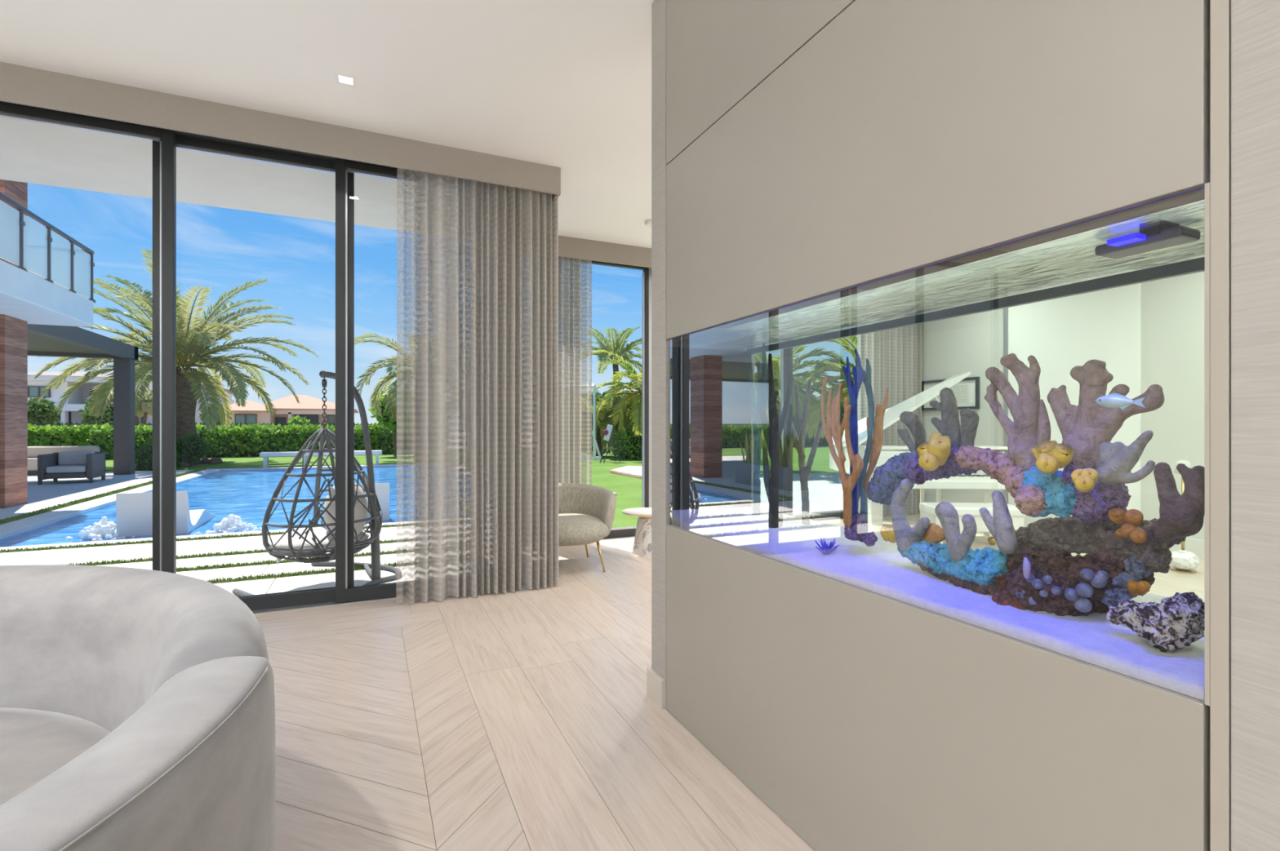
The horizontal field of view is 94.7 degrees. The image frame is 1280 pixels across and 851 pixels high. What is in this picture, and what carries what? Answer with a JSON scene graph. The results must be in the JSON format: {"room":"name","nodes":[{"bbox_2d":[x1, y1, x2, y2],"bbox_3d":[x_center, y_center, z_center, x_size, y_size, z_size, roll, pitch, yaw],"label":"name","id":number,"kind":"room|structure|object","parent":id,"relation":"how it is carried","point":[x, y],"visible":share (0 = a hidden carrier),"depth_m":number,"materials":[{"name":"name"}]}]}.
{"room":"living room","nodes":[
{"label":"living room","id":0,"kind":"room"},
{"bbox_2d":[0,0,653,248],"bbox_3d":[0.778,-2.010,1.540,12.100,0.120,10.350,0,0,-25],"label":"ceiling","id":1,"kind":"structure","parent":0,"point":[566,85],"depth_m":3.18,"materials":[{"name":"white paint"}]},
{"bbox_2d":[0,101,395,168],"bbox_3d":[-3.582,-1.907,3.511,5.620,0.085,0.170,0,0,-25],"label":"trim","id":2,"kind":"structure","parent":1,"relation":"attached to","point":[177,133],"depth_m":3.90,"materials":[{"name":"grey metal"}]},
{"bbox_2d":[0,62,560,201],"bbox_3d":[-3.364,-1.849,3.390,5.915,0.202,0.370,0,0,-25],"label":"curtain valance","id":3,"kind":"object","parent":1,"relation":"attached to","point":[20,85],"depth_m":3.65,"materials":[{"name":"paint"}]},
{"bbox_2d":[395,168,558,604],"bbox_3d":[-1.149,-0.318,4.351,1.191,3.124,0.248,0,0,-33],"label":"curtain","id":4,"kind":"object","parent":3,"relation":"hanging from","point":[477,262],"visible":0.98,"depth_m":4.33,"materials":[{"name":"fabric"}]},
{"bbox_2d":[254,513,1204,850],"bbox_3d":[0.789,1.295,1.518,12.100,0.090,10.300,0,0,-25],"label":"floor","id":5,"kind":"structure","parent":0,"point":[525,719],"depth_m":2.41,"materials":[{"name":"brown wood"}]},
{"bbox_2d":[0,564,275,850],"bbox_3d":[-1.952,0.855,0.798,2.494,0.790,2.496,0,0,-25],"label":"curved sofa","id":6,"kind":"object","parent":5,"relation":"on","point":[137,706],"visible":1,"depth_m":1.31,"materials":[{"name":"grey fabric"}]},
{"bbox_2d":[252,597,395,614],"bbox_3d":[-3.580,1.249,3.506,5.620,0.010,0.140,0,0,-25],"label":"trim","id":7,"kind":"structure","parent":5,"relation":"on","point":[326,604],"depth_m":4.05,"materials":[{"name":"silver metal"}]},
{"bbox_2d":[0,102,176,573],"bbox_3d":[-3.456,-0.312,3.530,1.084,3.115,0.056,0,0,-25],"label":"window frame","id":8,"kind":"structure","parent":7,"relation":"on","point":[167,139],"depth_m":3.71,"materials":[{"name":"grey metal"}]},
{"bbox_2d":[152,135,354,611],"bbox_3d":[-2.579,-0.312,3.999,1.150,3.115,0.056,0,0,-25],"label":"door","id":9,"kind":"structure","parent":7,"relation":"on","point":[301,597],"depth_m":3.98,"materials":[{"name":"grey metal"}]},
{"bbox_2d":[335,158,396,604],"bbox_3d":[-1.607,-0.312,4.379,1.166,3.115,0.056,0,0,-25],"label":"door","id":10,"kind":"structure","parent":7,"relation":"on","point":[344,594],"depth_m":4.13,"materials":[{"name":"grey metal"}]},
{"bbox_2d":[558,483,616,572],"bbox_3d":[-0.677,0.901,5.261,0.915,0.702,0.847,0,0,-17],"label":"armchair","id":11,"kind":"object","parent":5,"relation":"on","point":[586,513],"visible":0.62,"depth_m":5.20,"materials":[{"name":"beige fabric"}]},
{"bbox_2d":[622,507,651,555],"bbox_3d":[0.058,1.045,5.793,0.470,0.410,0.470,0,0,-25],"label":"side table","id":12,"kind":"object","parent":5,"relation":"on","point":[642,540],"visible":0.76,"depth_m":5.70,"materials":[{"name":"stone"}]},
{"bbox_2d":[648,267,651,507],"bbox_3d":[0.122,-0.280,6.779,0.080,3.060,0.060,0,0,-25],"label":"trim","id":13,"kind":"structure","parent":5,"relation":"on","point":[650,268],"depth_m":6.74,"materials":[{"name":"silver metal"}]},
{"bbox_2d":[829,372,1008,545],"bbox_3d":[3.122,0.331,6.825,1.510,1.839,1.982,0,0,3],"label":"grand piano","id":14,"kind":"object","parent":5,"relation":"on","point":[980,480],"visible":0.21,"depth_m":6.21,"materials":[{"name":"white paint"}]},
{"bbox_2d":[919,502,1026,550],"bbox_3d":[3.039,0.990,5.412,0.800,0.520,0.360,0,0,3],"label":"piano bench","id":15,"kind":"object","parent":5,"relation":"on","point":[927,509],"visible":0.39,"depth_m":5.25,"materials":[{"name":"white paint"}]},
{"bbox_2d":[919,502,1026,516],"bbox_3d":[3.039,0.770,5.412,0.800,0.080,0.360,0,0,3],"label":"cushion","id":16,"kind":"object","parent":15,"relation":"on","point":[927,509],"depth_m":5.28,"materials":[{"name":"white paint"}]},
{"bbox_2d":[1169,460,1199,573],"bbox_3d":[4.662,0.775,5.059,0.210,0.950,0.210,0,0,-25],"label":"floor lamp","id":17,"kind":"object","parent":5,"relation":"on","point":[1183,561],"visible":0.82,"depth_m":5.01,"materials":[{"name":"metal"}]},
{"bbox_2d":[857,335,891,515],"bbox_3d":[3.529,-0.350,8.371,1.000,3.200,0.170,0,0,-25],"label":"wall","id":18,"kind":"structure","parent":0,"point":[857,335],"depth_m":8.22,"materials":[{"name":"white paint"}]},
{"bbox_2d":[786,347,843,520],"bbox_3d":[2.498,-0.280,7.859,1.300,3.060,0.060,0,0,-25],"label":"window","id":19,"kind":"structure","parent":18,"relation":"in","point":[837,514],"depth_m":7.59,"materials":[{"name":"grey metal"}]},
{"bbox_2d":[858,320,921,517],"bbox_3d":[3.446,-0.268,8.130,1.152,3.024,0.146,0,0,-25],"label":"curtain","id":20,"kind":"object","parent":18,"relation":"hanging from","point":[894,356],"visible":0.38,"depth_m":8.14,"materials":[{"name":"fabric"}]},
{"bbox_2d":[651,0,1279,850],"bbox_3d":[1.615,-0.350,-0.108,0.476,3.200,6.455,0,0,-25],"label":"wall","id":21,"kind":"structure","parent":0,"point":[802,150],"depth_m":1.31,"materials":[{"name":"beige paint"}]},
{"bbox_2d":[646,667,665,709],"bbox_3d":[0.294,1.188,2.770,0.506,0.125,0.154,0,0,-25],"label":"baseboard","id":22,"kind":"structure","parent":21,"relation":"attached to","point":[655,684],"depth_m":2.65,"materials":[{"name":"beige"}]},
{"bbox_2d":[669,186,1204,541],"bbox_3d":[0.705,0.002,1.847,0.428,0.865,1.822,0,0,-25],"label":"aquarium","id":23,"kind":"object","parent":21,"relation":"attached to","point":[710,420],"visible":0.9,"depth_m":1.86,"materials":[{"name":"clear glass"}]},
{"bbox_2d":[673,506,1204,701],"bbox_3d":[0.707,0.403,1.843,0.422,0.066,1.810,0,0,-25],"label":"sand","id":24,"kind":"object","parent":23,"relation":"in","point":[880,568],"visible":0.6,"depth_m":1.39,"materials":[{"name":"sand"}]},
{"bbox_2d":[748,342,767,516],"bbox_3d":[0.495,0.086,2.564,0.040,0.873,0.183,0,0,-26],"label":"sea fan","id":25,"kind":"object","parent":24,"relation":"on","point":[762,400],"visible":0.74,"depth_m":2.53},
{"bbox_2d":[760,353,792,528],"bbox_3d":[0.530,0.100,2.297,0.058,0.770,0.194,0,0,-30],"label":"coral","id":26,"kind":"object","parent":24,"relation":"on","point":[774,483],"visible":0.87,"depth_m":2.28},
{"bbox_2d":[786,376,825,524],"bbox_3d":[0.651,0.134,2.321,0.030,0.666,0.220,0,0,-27],"label":"sea fan","id":27,"kind":"object","parent":24,"relation":"on","point":[799,442],"visible":0.83,"depth_m":2.32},
{"bbox_2d":[844,512,877,546],"bbox_3d":[0.693,0.330,1.857,0.083,0.103,0.101,0,0,-25],"label":"rock","id":28,"kind":"object","parent":24,"relation":"on","point":[856,531],"visible":0.96,"depth_m":1.85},
{"bbox_2d":[820,376,863,526],"bbox_3d":[0.644,0.077,1.884,0.028,0.478,0.181,0,0,-21],"label":"sea fan","id":29,"kind":"object","parent":28,"relation":"on","point":[834,428],"visible":1,"depth_m":1.87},
{"bbox_2d":[841,349,866,518],"bbox_3d":[0.689,0.054,1.902,0.031,0.597,0.098,0,0,-25],"label":"sea fan","id":30,"kind":"object","parent":28,"relation":"on","point":[859,375],"visible":0.54,"depth_m":1.89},
{"bbox_2d":[854,357,874,542],"bbox_3d":[0.720,0.077,1.906,0.030,0.600,0.090,0,0,-19],"label":"sea fan","id":31,"kind":"object","parent":24,"relation":"on","point":[867,379],"visible":0.66,"depth_m":1.88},
{"bbox_2d":[862,387,888,497],"bbox_3d":[0.751,0.120,1.891,0.022,0.476,0.118,0,0,-27],"label":"sea fan","id":32,"kind":"object","parent":24,"relation":"on","point":[877,437],"visible":0.65,"depth_m":1.87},
{"bbox_2d":[866,450,919,506],"bbox_3d":[0.784,0.157,1.794,0.109,0.181,0.214,0,0,-25],"label":"rock","id":33,"kind":"object","parent":24,"relation":"on","point":[886,477],"visible":0.74,"depth_m":1.78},
{"bbox_2d":[897,411,926,453],"bbox_3d":[0.804,0.027,1.748,0.043,0.140,0.097,0,0,-25],"label":"branching coral","id":34,"kind":"object","parent":33,"relation":"on","point":[910,420],"visible":0.84,"depth_m":1.73},
{"bbox_2d":[902,444,979,484],"bbox_3d":[0.833,0.110,1.634,0.084,0.122,0.225,0,0,-25],"label":"rock","id":35,"kind":"object","parent":33,"relation":"on","point":[913,471],"visible":0.56,"depth_m":1.62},
{"bbox_2d":[916,433,951,471],"bbox_3d":[0.781,0.070,1.567,0.080,0.101,0.119,0,0,23],"label":"sponge","id":36,"kind":"object","parent":35,"relation":"on","point":[933,454],"visible":1,"depth_m":1.53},
{"bbox_2d":[929,387,960,448],"bbox_3d":[0.841,0.003,1.619,0.049,0.216,0.101,0,0,-25],"label":"branching coral","id":37,"kind":"object","parent":35,"relation":"on","point":[948,425],"visible":0.77,"depth_m":1.59},
{"bbox_2d":[959,407,979,447],"bbox_3d":[0.873,0.024,1.574,0.036,0.144,0.062,0,0,-6],"label":"branching coral","id":38,"kind":"object","parent":35,"relation":"on","point":[970,420],"visible":0.7,"depth_m":1.56},
{"bbox_2d":[896,538,1008,586],"bbox_3d":[0.814,0.355,1.544,0.107,0.115,0.327,0,0,-25],"label":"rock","id":39,"kind":"object","parent":24,"relation":"on","point":[978,566],"visible":0.73,"depth_m":1.47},
{"bbox_2d":[890,479,930,551],"bbox_3d":[0.752,0.253,1.645,0.056,0.206,0.126,0,0,-25],"label":"branching coral","id":40,"kind":"object","parent":39,"relation":"on","point":[905,535],"visible":0.95,"depth_m":1.65},
{"bbox_2d":[934,502,977,561],"bbox_3d":[0.798,0.271,1.493,0.048,0.147,0.107,0,0,-21],"label":"branching coral","id":41,"kind":"object","parent":39,"relation":"on","point":[958,544],"visible":1,"depth_m":1.48},
{"bbox_2d":[916,563,1003,595],"bbox_3d":[0.813,0.392,1.504,0.062,0.067,0.234,0,0,-25],"label":"rock","id":42,"kind":"object","parent":24,"relation":"on","point":[991,589],"visible":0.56,"depth_m":1.46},
{"bbox_2d":[1004,546,1155,616],"bbox_3d":[0.945,0.352,1.292,0.273,0.175,0.173,0,0,44],"label":"rock","id":43,"kind":"object","parent":24,"relation":"on","point":[1061,584],"visible":0.75,"depth_m":1.27,"materials":[{"name":"stone"}]},
{"bbox_2d":[979,491,1017,554],"bbox_3d":[0.852,0.229,1.404,0.042,0.146,0.089,0,0,-25],"label":"branching coral","id":44,"kind":"object","parent":43,"relation":"on","point":[1001,526],"visible":1,"depth_m":1.38},
{"bbox_2d":[1014,515,1186,573],"bbox_3d":[1.008,0.264,1.338,0.107,0.152,0.362,0,0,-25],"label":"rock","id":45,"kind":"object","parent":43,"relation":"on","point":[1069,535],"visible":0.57,"depth_m":1.29,"materials":[{"name":"stone"}]},
{"bbox_2d":[1060,459,1131,524],"bbox_3d":[0.981,0.130,1.288,0.138,0.163,0.123,0,0,-25],"label":"rock","id":46,"kind":"object","parent":45,"relation":"on","point":[1095,504],"visible":0.55,"depth_m":1.25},
{"bbox_2d":[1071,468,1098,493],"bbox_3d":[0.921,0.114,1.222,0.045,0.052,0.067,0,0,28],"label":"sponge","id":47,"kind":"object","parent":46,"relation":"on","point":[1084,481],"visible":1,"depth_m":1.20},
{"bbox_2d":[1047,360,1164,470],"bbox_3d":[0.993,-0.005,1.267,0.085,0.278,0.216,0,0,-25],"label":"branching coral","id":48,"kind":"object","parent":46,"relation":"on","point":[1083,427],"visible":0.87,"depth_m":1.26},
{"bbox_2d":[1095,430,1155,485],"bbox_3d":[1.002,0.068,1.220,0.045,0.118,0.105,0,0,-25],"label":"branching coral","id":49,"kind":"object","parent":46,"relation":"on","point":[1117,460],"visible":0.98,"depth_m":1.21},
{"bbox_2d":[1108,507,1146,543],"bbox_3d":[0.995,0.201,1.193,0.048,0.065,0.090,0,0,5],"label":"sponge","id":50,"kind":"object","parent":45,"relation":"on","point":[1133,518],"visible":1,"depth_m":1.18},
{"bbox_2d":[1151,462,1204,540],"bbox_3d":[1.040,0.149,1.138,0.056,0.153,0.079,0,0,-4],"label":"branching coral","id":51,"kind":"object","parent":45,"relation":"on","point":[1180,516],"visible":0.98,"depth_m":1.12},
{"bbox_2d":[1101,556,1151,609],"bbox_3d":[1.005,0.329,1.229,0.096,0.110,0.058,0,0,-12],"label":"rock","id":52,"kind":"object","parent":24,"relation":"on","point":[1135,570],"visible":0.82,"depth_m":1.21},
{"bbox_2d":[1105,591,1204,653],"bbox_3d":[0.947,0.355,1.076,0.144,0.106,0.107,0,0,27],"label":"rock","id":53,"kind":"object","parent":24,"relation":"on","point":[1172,624],"visible":0.98,"depth_m":1.05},
{"bbox_2d":[953,445,1047,517],"bbox_3d":[0.868,0.130,1.418,0.120,0.154,0.255,0,0,-25],"label":"rock","id":54,"kind":"object","parent":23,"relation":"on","point":[997,465],"visible":0.87,"depth_m":1.40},
{"bbox_2d":[983,353,1040,471],"bbox_3d":[0.898,-0.026,1.422,0.068,0.296,0.139,0,0,-25],"label":"branching coral","id":55,"kind":"object","parent":54,"relation":"on","point":[1024,407],"visible":0.9,"depth_m":1.38},
{"bbox_2d":[1019,466,1077,518],"bbox_3d":[0.924,0.148,1.327,0.120,0.122,0.143,0,0,-25],"label":"rock","id":56,"kind":"object","parent":54,"relation":"on","point":[1060,498],"visible":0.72,"depth_m":1.29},
{"bbox_2d":[1031,440,1074,474],"bbox_3d":[0.889,0.068,1.268,0.071,0.072,0.098,0,0,26],"label":"sponge","id":57,"kind":"object","parent":56,"relation":"on","point":[1051,456],"visible":1,"depth_m":1.25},
{"bbox_2d":[991,572,1030,610],"bbox_3d":[0.860,0.398,1.371,0.085,0.120,0.149,0,0,-9],"label":"rock","id":58,"kind":"object","parent":23,"relation":"in","point":[1002,598],"visible":0.35,"depth_m":1.36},
{"bbox_2d":[1094,392,1145,409],"bbox_3d":[0.893,-0.045,1.099,0.011,0.032,0.080,0,0,-25],"label":"fish","id":59,"kind":"object","parent":23,"relation":"in","point":[1113,400],"visible":1,"depth_m":1.10},
{"bbox_2d":[1094,224,1199,259],"bbox_3d":[0.935,-0.352,1.102,0.105,0.038,0.138,0,0,-25],"label":"lamp","id":60,"kind":"object","parent":23,"relation":"attached to","point":[1158,237],"visible":0.98,"depth_m":1.08,"materials":[{"name":"grey"}]},
{"bbox_2d":[921,256,1204,540],"bbox_3d":[6.149,-0.350,4.006,0.120,3.200,10.350,0,0,-25],"label":"wall","id":61,"kind":"structure","parent":0,"point":[1173,308],"depth_m":5.95,"materials":[{"name":"white paint"}]},
{"bbox_2d":[558,235,651,267],"bbox_3d":[1.330,-1.845,7.049,6.100,0.210,0.022,0,0,-25],"label":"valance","id":62,"kind":"structure","parent":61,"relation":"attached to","point":[568,247],"depth_m":6.25,"materials":[{"name":"paint"}]},
{"bbox_2d":[558,256,591,484],"bbox_3d":[-0.817,-0.303,6.169,0.661,3.094,0.132,0,0,-25],"label":"curtain","id":63,"kind":"object","parent":62,"relation":"hanging from","point":[575,275],"visible":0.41,"depth_m":6.22,"materials":[{"name":"fabric"}]},
{"bbox_2d":[921,377,979,410],"bbox_3d":[4.210,-0.423,8.038,0.039,0.418,0.875,0,0,-25],"label":"framed picture","id":64,"kind":"object","parent":61,"relation":"attached to","point":[966,392],"visible":0.47,"depth_m":7.83,"materials":[{"name":"grey"}]},
{"bbox_2d":[928,383,969,404],"bbox_3d":[4.213,-0.423,8.039,0.004,0.268,0.615,0,0,-25],"label":"print","id":65,"kind":"object","parent":64,"relation":"attached to","point":[961,391],"depth_m":7.88,"materials":[{"name":"grey"}]},
{"bbox_2d":[1008,283,1141,527],"bbox_3d":[4.844,-0.200,6.663,0.035,2.900,1.364,0,0,-25],"label":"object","id":66,"kind":"structure","parent":61,"relation":"in","point":[1064,334],"depth_m":6.52,"materials":[{"name":"white"}]},
{"bbox_3d":[-13.549,-2.200,3.627,6.400,7.100,8.100,0,0,-25],"label":"wall","id":67,"kind":"structure","parent":0,"visible":0},
{"bbox_2d":[0,259,93,327],"bbox_3d":[-12.414,-2.035,4.809,9.450,0.450,9.100,0,0,-25],"label":"balcony","id":68,"kind":"object","parent":67,"relation":"attached to","point":[24,295],"visible":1,"depth_m":9.27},
{"bbox_2d":[0,192,95,302],"bbox_3d":[-10.358,-2.730,6.281,4.415,0.940,8.060,0,0,-25],"label":"balcony railing","id":69,"kind":"object","parent":68,"relation":"on","point":[25,243],"visible":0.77,"depth_m":9.23,"materials":[{"name":"glass"}]},
{"bbox_2d":[0,116,396,230],"bbox_3d":[-3.366,-2.275,4.754,7.350,0.450,1.910,0,0,-25],"label":"roof overhang","id":70,"kind":"object","parent":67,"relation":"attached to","point":[31,152],"visible":0.22,"depth_m":4.84,"materials":[{"name":"paint"}]},
{"label":"outside","id":71,"kind":"structure","parent":0,"visible":0},
{"bbox_3d":[-4.516,1.466,5.437,5.670,0.168,4.150,0,0,-25],"label":"turf base","id":72,"kind":"object","parent":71,"visible":0},
{"bbox_2d":[0,527,395,596],"bbox_3d":[-4.196,1.380,5.363,6.050,0.060,3.750,0,0,-25],"label":"patio","id":73,"kind":"structure","parent":72,"relation":"on","point":[128,552],"depth_m":5.91,"materials":[{"name":"concrete"}]},
{"bbox_2d":[0,524,395,583],"bbox_3d":[-3.889,1.347,6.310,7.426,0.066,2.584,0,0,-25],"label":"grass","id":74,"kind":"structure","parent":73,"relation":"on","point":[268,562],"depth_m":5.88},
{"bbox_2d":[261,370,335,566],"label":"chair","id":75,"kind":"object","parent":73,"relation":"on","point":[313,539],"depth_m":4.62,"materials":[{"name":"grey wicker"}]},
{"bbox_2d":[268,526,368,551],"bbox_3d":[-2.655,0.947,4.895,0.740,0.178,0.740,0,0,-25],"label":"seat cushion","id":76,"kind":"object","parent":75,"relation":"on","point":[280,543],"depth_m":4.67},
{"bbox_2d":[354,386,395,586],"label":"chair","id":77,"kind":"object","parent":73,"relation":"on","point":[362,541],"depth_m":5.01,"materials":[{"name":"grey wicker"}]},
{"bbox_2d":[323,482,368,537],"bbox_3d":[-2.436,0.707,4.882,0.330,0.510,0.480,0,0,-25],"label":"cushion","id":78,"kind":"object","parent":77,"relation":"on","point":[361,509],"depth_m":4.76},
{"bbox_3d":[0.755,-1.880,7.103,5.100,0.140,0.160,0,0,-25],"label":"trim","id":79,"kind":"structure","parent":0,"visible":0},
{"bbox_2d":[591,260,648,538],"bbox_3d":[-0.728,-0.280,6.378,1.800,3.060,0.060,0,0,-25],"label":"window","id":80,"kind":"structure","parent":79,"relation":"attached to","point":[628,531],"depth_m":6.71,"materials":[{"name":"grey metal"}]},
{"bbox_2d":[780,341,786,514],"bbox_3d":[1.017,-0.280,7.179,1.880,3.060,0.060,0,0,-25],"label":"window","id":81,"kind":"structure","parent":79,"relation":"attached to","point":[783,352],"depth_m":7.53,"materials":[{"name":"grey metal"}]},
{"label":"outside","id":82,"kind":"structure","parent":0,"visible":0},
{"bbox_3d":[-27.483,1.475,71.835,130.000,0.220,86.500,0,0,-25],"label":"ground","id":83,"kind":"structure","parent":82,"visible":0},
{"bbox_2d":[27,395,62,426],"bbox_3d":[-40.868,-0.321,39.997,2.376,3.412,2.568,0,0,-25],"label":"shrub","id":84,"kind":"object","parent":83,"relation":"on","point":[44,411],"visible":0.58,"depth_m":39.66,"materials":[{"name":"green plant"}]},
{"bbox_2d":[27,372,152,431],"bbox_3d":[-47.695,-1.643,51.715,11.129,6.057,12.200,0,0,-25],"label":"house","id":85,"kind":"structure","parent":83,"relation":"on","point":[76,402],"depth_m":47.18,"materials":[{"name":"white"}]},
{"bbox_2d":[229,395,358,429],"bbox_3d":[-33.259,-0.814,57.463,10.298,4.398,14.200,0,0,-25],"label":"house","id":86,"kind":"structure","parent":83,"relation":"on","point":[286,407],"depth_m":53.06,"materials":[{"name":"beige"}]},
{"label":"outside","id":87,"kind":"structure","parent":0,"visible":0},
{"bbox_2d":[105,445,839,528],"bbox_3d":[-18.407,1.385,52.069,130.000,0.001,130.000,0,0,-25],"label":"lawn","id":88,"kind":"structure","parent":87,"point":[628,490],"depth_m":20.41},
{"bbox_2d":[0,470,192,524],"bbox_3d":[-14.973,1.450,7.842,11.330,0.200,17.250,0,0,-25],"label":"terrace","id":89,"kind":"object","parent":88,"relation":"on","point":[51,493],"depth_m":12.66,"materials":[{"name":"concrete"}]},
{"bbox_2d":[0,179,27,508],"bbox_3d":[-10.749,-2.300,9.809,0.550,7.300,0.700,0,0,-25],"label":"exterior wall","id":90,"kind":"structure","parent":89,"relation":"on","point":[13,331],"depth_m":9.84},
{"bbox_2d":[27,445,100,475],"bbox_3d":[-17.187,0.970,16.173,3.400,0.760,1.000,0,0,-25],"label":"outdoor sofa","id":91,"kind":"object","parent":89,"relation":"on","point":[33,451],"visible":0.2,"depth_m":16.59,"materials":[{"name":"beige"}]},
{"bbox_2d":[37,451,105,484],"bbox_3d":[-13.488,0.990,14.020,0.997,0.720,0.936,0,0,-25],"label":"armchair","id":92,"kind":"object","parent":89,"relation":"on","point":[91,465],"visible":1,"depth_m":13.83,"materials":[{"name":"grey fabric"}]},
{"bbox_2d":[57,451,94,465],"bbox_3d":[-13.590,0.790,14.221,0.644,0.320,0.190,0,0,-27],"label":"cushion","id":93,"kind":"object","parent":92,"relation":"on","point":[73,458],"depth_m":14.12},
{"bbox_2d":[27,324,137,475],"bbox_3d":[-16.381,-0.425,11.812,8.084,3.550,6.841,0,0,-25],"label":"pergola","id":94,"kind":"object","parent":89,"relation":"on","point":[43,340],"visible":0.84,"depth_m":16.00,"materials":[{"name":"grey metal"}]},
{"bbox_2d":[0,468,205,524],"bbox_3d":[-10.579,1.320,11.979,0.169,0.060,13.421,0,0,-25],"label":"grass","id":95,"kind":"structure","parent":89,"relation":"on","point":[59,506],"depth_m":10.19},
{"bbox_2d":[134,441,181,471],"bbox_3d":[-15.183,1.091,18.501,1.255,1.241,1.212,0,0,-25],"label":"shrub","id":96,"kind":"object","parent":88,"relation":"on","point":[144,461],"visible":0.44,"depth_m":18.10,"materials":[{"name":"green plant"}]},
{"bbox_2d":[34,248,319,465],"bbox_3d":[-16.056,-1.989,20.929,7.937,6.885,7.887,0,0,34],"label":"palm tree","id":97,"kind":"object","parent":88,"relation":"on","point":[193,342],"visible":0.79,"depth_m":20.02,"materials":[{"name":"green plant"}]},
{"bbox_2d":[176,433,209,466],"bbox_3d":[-15.227,0.820,19.996,1.067,1.131,1.015,0,0,15],"label":"shrub","id":98,"kind":"object","parent":88,"relation":"on","point":[191,447],"visible":0.93,"depth_m":19.81,"materials":[{"name":"green plant"}]},
{"bbox_2d":[0,464,396,551],"bbox_3d":[-7.205,1.522,13.594,7.350,0.355,13.480,0,0,-25],"label":"pool coping","id":99,"kind":"object","parent":88,"relation":"on","point":[22,526],"visible":0.13,"depth_m":8.83},
{"bbox_2d":[0,466,396,547],"bbox_3d":[-7.173,1.415,13.525,6.550,0.013,12.830,0,0,-25],"label":"pool","id":100,"kind":"object","parent":99,"relation":"in","point":[246,495],"visible":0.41,"depth_m":10.74,"materials":[{"name":"liquid"}]},
{"bbox_2d":[65,516,134,542],"bbox_3d":[-6.780,1.300,7.460,0.787,0.293,0.560,0,0,-25],"label":"water bubbler","id":101,"kind":"object","parent":100,"relation":"on","point":[104,528],"visible":0.82,"depth_m":7.38,"materials":[{"name":"white liquid"}]},
{"bbox_2d":[115,491,216,537],"bbox_3d":[-6.607,1.262,8.316,0.740,0.806,1.629,0,0,-25],"label":"lounger","id":102,"kind":"object","parent":100,"relation":"in","point":[134,511],"visible":0.42,"depth_m":7.55,"materials":[{"name":"white plastic"}]},
{"bbox_2d":[195,514,262,534],"bbox_3d":[-5.389,1.306,7.745,0.728,0.282,0.503,0,0,-35],"label":"water bubbler","id":103,"kind":"object","parent":100,"relation":"on","point":[235,524],"visible":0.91,"depth_m":7.71,"materials":[{"name":"white liquid"}]},
{"bbox_2d":[27,422,393,459],"bbox_3d":[-30.721,0.717,20.804,45.988,1.816,2.232,0,0,-25],"label":"hedge","id":104,"kind":"object","parent":88,"relation":"on","point":[234,441],"visible":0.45,"depth_m":25.91,"materials":[{"name":"green plant"}]},
{"bbox_2d":[354,333,409,422],"bbox_3d":[-8.673,-1.306,23.157,5.172,5.445,5.206,0,0,40],"label":"palm tree","id":105,"kind":"object","parent":88,"relation":"on","point":[388,378],"visible":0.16,"depth_m":22.55,"materials":[{"name":"green plant"}]},
{"bbox_2d":[368,387,409,456],"bbox_3d":[-11.011,-0.232,26.486,2.233,3.235,2.155,0,0,-25],"label":"tree","id":106,"kind":"object","parent":88,"relation":"on","point":[386,419],"visible":0.4,"depth_m":25.93,"materials":[{"name":"green plant"}]},
{"bbox_2d":[586,394,633,457],"bbox_3d":[-1.855,-0.052,25.948,3.570,2.967,3.528,0,0,18],"label":"palm tree","id":107,"kind":"object","parent":88,"relation":"on","point":[602,425],"visible":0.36,"depth_m":25.16,"materials":[{"name":"green plant"}]},
{"bbox_2d":[591,349,642,435],"bbox_3d":[0.159,-0.931,25.096,4.637,4.690,5.054,0,0,15],"label":"palm tree","id":108,"kind":"object","parent":88,"relation":"on","point":[628,400],"visible":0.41,"depth_m":24.26,"materials":[{"name":"green plant"}]},
{"bbox_2d":[591,326,642,453],"bbox_3d":[-1.196,-1.865,30.148,4.594,6.534,4.512,0,0,-25],"label":"palm tree","id":109,"kind":"object","parent":88,"relation":"on","point":[616,345],"visible":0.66,"depth_m":29.50,"materials":[{"name":"green plant"}]},
{"bbox_2d":[610,423,642,459],"bbox_3d":[-0.242,0.829,24.607,1.917,1.898,1.962,0,0,-25],"label":"shrub","id":110,"kind":"object","parent":88,"relation":"on","point":[629,444],"visible":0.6,"depth_m":24.02,"materials":[{"name":"green plant"}]},
{"bbox_2d":[587,391,844,450],"bbox_3d":[4.178,-0.235,37.077,21.989,3.723,3.005,0,0,-25],"label":"hedge","id":111,"kind":"object","parent":88,"relation":"on","point":[808,442],"visible":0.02,"depth_m":39.08,"materials":[{"name":"green plant"}]},
{"bbox_2d":[754,337,854,473],"bbox_3d":[3.948,-0.688,16.952,4.336,4.202,4.522,0,0,-25],"label":"palm tree","id":112,"kind":"object","parent":88,"relation":"on","point":[813,401],"visible":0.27,"depth_m":16.33,"materials":[{"name":"green plant"}]},
{"bbox_2d":[793,335,857,439],"bbox_3d":[6.282,-0.657,15.795,4.505,4.139,4.278,0,0,-30],"label":"palm tree","id":113,"kind":"object","parent":88,"relation":"on","point":[845,343],"visible":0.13,"depth_m":15.81,"materials":[{"name":"green plant"}]},
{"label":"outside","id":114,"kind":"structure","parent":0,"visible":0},
{"bbox_2d":[759,471,849,514],"bbox_3d":[11.220,1.417,15.825,26.400,0.135,7.000,0,0,-25],"label":"path","id":115,"kind":"structure","parent":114,"point":[825,489],"depth_m":11.74,"materials":[{"name":"concrete"}]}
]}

